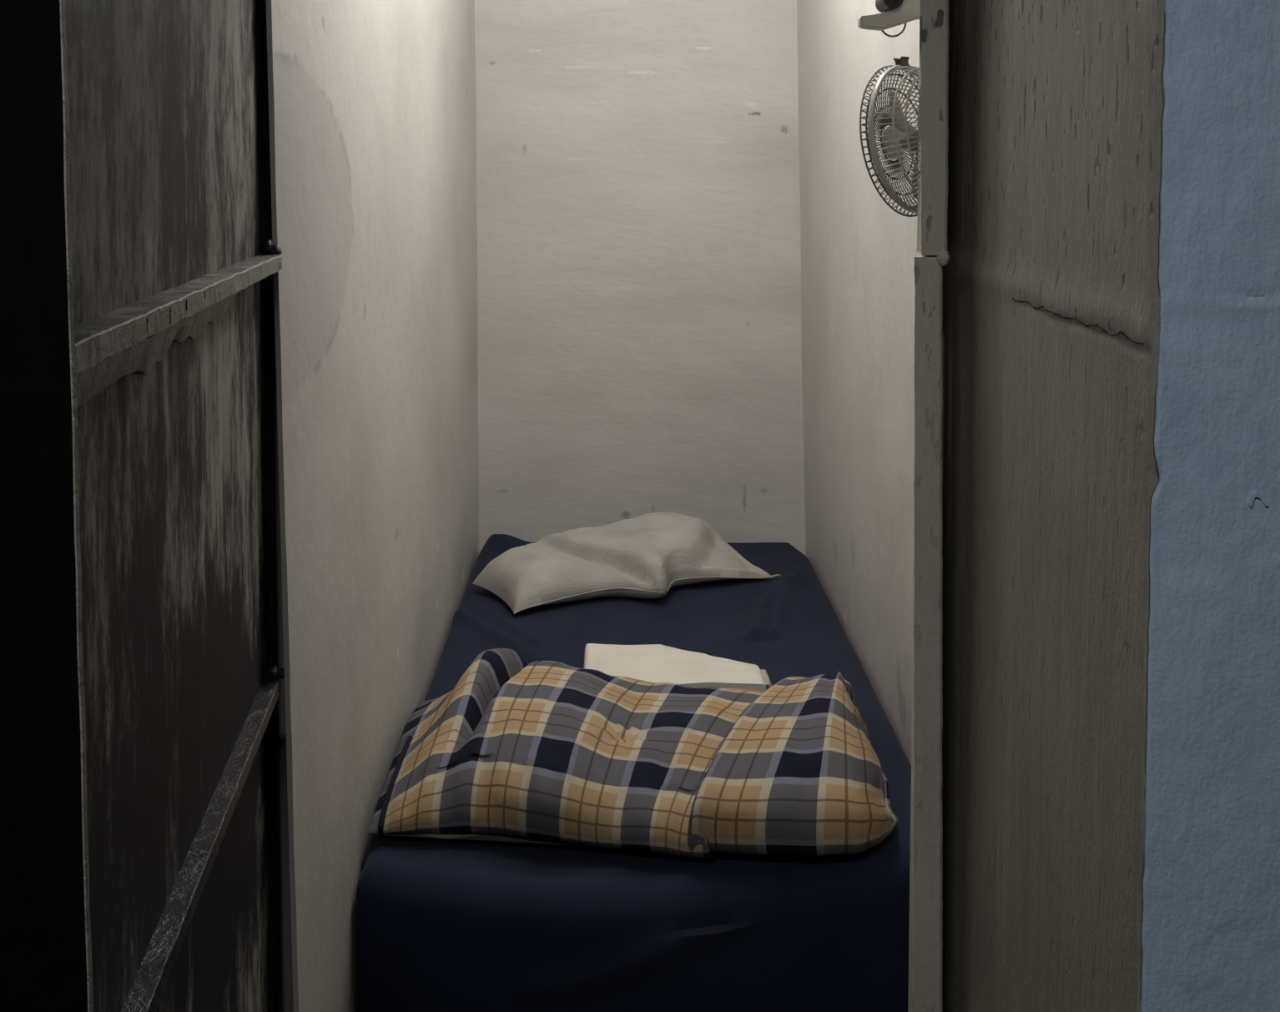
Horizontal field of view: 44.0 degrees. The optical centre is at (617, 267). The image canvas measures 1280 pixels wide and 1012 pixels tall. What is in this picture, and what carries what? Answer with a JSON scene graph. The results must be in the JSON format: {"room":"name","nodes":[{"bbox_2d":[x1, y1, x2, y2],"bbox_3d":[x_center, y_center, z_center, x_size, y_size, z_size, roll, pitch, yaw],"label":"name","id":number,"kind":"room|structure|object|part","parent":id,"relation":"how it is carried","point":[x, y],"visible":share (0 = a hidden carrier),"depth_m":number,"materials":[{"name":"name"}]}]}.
{"room":"hallway outside bedroom","nodes":[
{"label":"hallway outside bedroom","id":0,"kind":"room"},
{"bbox_2d":[0,0,87,1011],"bbox_3d":[-1.440,0.238,0.854,2.319,2.500,0.006,0,4,0],"label":"wall","id":1,"kind":"structure","parent":0,"point":[43,961],"depth_m":0.85,"materials":[{"name":"black paint"}]},
{"bbox_2d":[59,0,93,1011],"bbox_3d":[-0.288,0.238,0.854,0.017,2.500,0.006,0,4,0],"label":"trim","id":2,"kind":"structure","parent":1,"relation":"attached to","point":[62,2],"depth_m":0.85,"materials":[{"name":"paint"}]},
{"bbox_2d":[266,0,478,1011],"bbox_3d":[-0.427,0.150,2.960,0.134,2.420,2.330,0,4,0],"label":"wall","id":3,"kind":"structure","parent":0,"point":[372,103],"depth_m":2.30,"materials":[{"name":"paint"}]},
{"bbox_2d":[65,0,284,1011],"bbox_3d":[-0.355,0.445,1.406,0.045,1.980,1.054,0,4,-4],"label":"door","id":4,"kind":"structure","parent":3,"relation":"in","point":[174,264],"depth_m":1.29,"materials":[{"name":"paint"}]},
{"bbox_3d":[-0.348,0.021,1.319,0.028,0.018,0.925,0,4,-5],"label":"rail","id":5,"kind":"part","parent":4,"relation":"part of","materials":[{"name":"paint"}]},
{"bbox_3d":[-0.355,0.505,1.348,0.020,0.017,0.925,0,4,-5],"label":"rail","id":6,"kind":"part","parent":4,"relation":"part of","materials":[{"name":"black paint"}]},
{"bbox_2d":[474,0,805,555],"bbox_3d":[0.050,0.076,4.170,1.020,2.420,0.105,0,4,0],"label":"wall","id":7,"kind":"structure","parent":0,"point":[639,353],"depth_m":4.11,"materials":[{"name":"paint"}]},
{"bbox_2d":[796,0,919,765],"bbox_3d":[0.529,0.144,3.050,0.162,2.420,2.150,0,4,0],"label":"wall","id":8,"kind":"structure","parent":0,"point":[858,254],"depth_m":3.20,"materials":[{"name":"paint"}]},
{"bbox_2d":[857,0,919,37],"bbox_3d":[0.389,-0.328,2.023,0.164,0.066,0.062,0,4,0],"label":"wall bracket","id":9,"kind":"object","parent":8,"relation":"attached to","point":[894,12],"visible":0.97,"depth_m":2.00,"materials":[{"name":"white plastic"}]},
{"bbox_2d":[859,56,921,216],"bbox_3d":[0.395,-0.167,2.020,0.196,0.207,0.133,-3,5,-40],"label":"wall fan","id":10,"kind":"object","parent":8,"relation":"attached to","point":[894,143],"visible":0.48,"depth_m":2.00,"materials":[{"name":"grey plastic"}]},
{"bbox_2d":[873,65,921,211],"bbox_3d":[0.404,-0.170,2.021,0.062,0.190,0.190,-8,-3,41],"label":"grille","id":11,"kind":"object","parent":10,"relation":"attached to","point":[909,135],"depth_m":1.98,"materials":[{"name":"grey plastic"}]},
{"bbox_3d":[0.358,-0.197,1.998,0.026,0.059,0.068,-8,-3,41],"label":"fan blade","id":12,"kind":"part","parent":10,"relation":"part of","materials":[{"name":"grey plastic"}]},
{"bbox_3d":[0.399,-0.120,2.031,0.026,0.066,0.059,-8,-3,41],"label":"fan blade","id":13,"kind":"part","parent":10,"relation":"part of","materials":[{"name":"grey plastic"}]},
{"bbox_2d":[942,0,1279,1011],"bbox_3d":[1.397,0.234,1.578,2.006,2.420,0.769,0,4,0],"label":"wall","id":14,"kind":"structure","parent":0,"point":[1050,474],"depth_m":1.28,"materials":[{"name":"grey paint"}]},
{"bbox_2d":[907,0,950,1011],"bbox_3d":[0.473,0.275,1.899,0.294,2.300,0.213,0,4,0],"label":"trim","id":15,"kind":"structure","parent":14,"relation":"attached to","point":[925,944],"depth_m":1.80,"materials":[{"name":"grey paint"}]},
{"bbox_2d":[1012,297,1143,344],"bbox_3d":[0.401,0.044,1.405,0.004,0.008,0.400,0,4,0],"label":"crack","id":16,"kind":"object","parent":14,"relation":"attached to","point":[1058,314],"depth_m":1.36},
{"bbox_2d":[1247,491,1268,507],"bbox_3d":[0.481,0.174,1.190,0.015,0.012,0.003,0,4,0],"label":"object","id":17,"kind":"structure","parent":14,"relation":"attached to","point":[1257,494],"depth_m":1.19,"materials":[{"name":"blue paint"}]},
{"bbox_3d":[0.000,1.518,0.899,5.200,0.060,6.810,0,4,0],"label":"floor","id":18,"kind":"structure","parent":0,"visible":0},
{"bbox_2d":[356,534,911,1011],"bbox_3d":[0.064,1.135,3.138,0.847,0.776,2.045,0,4,0],"label":"bed","id":19,"kind":"object","parent":18,"relation":"on","point":[443,924],"visible":0.5,"depth_m":2.18,"materials":[{"name":"blue fabric"}]},
{"bbox_2d":[473,512,781,614],"bbox_3d":[0.013,0.671,3.682,0.683,0.126,0.393,-2,4,-31],"label":"pillow","id":20,"kind":"object","parent":19,"relation":"on","point":[646,556],"visible":1,"depth_m":3.61,"materials":[{"name":"white fabric"}]},
{"bbox_2d":[367,648,898,858],"bbox_3d":[0.022,0.725,2.516,0.779,0.155,0.714,0,4,0],"label":"duvet","id":21,"kind":"object","parent":19,"relation":"on","point":[538,752],"visible":1,"depth_m":2.28,"materials":[{"name":"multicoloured fabric"}]},
{"bbox_2d":[584,643,772,692],"bbox_3d":[0.112,0.755,3.004,0.352,0.044,0.244,0,4,0],"label":"folded towel","id":22,"kind":"object","parent":19,"relation":"on","point":[651,662],"visible":0.8,"depth_m":2.96,"materials":[{"name":"white fabric"}]}
]}

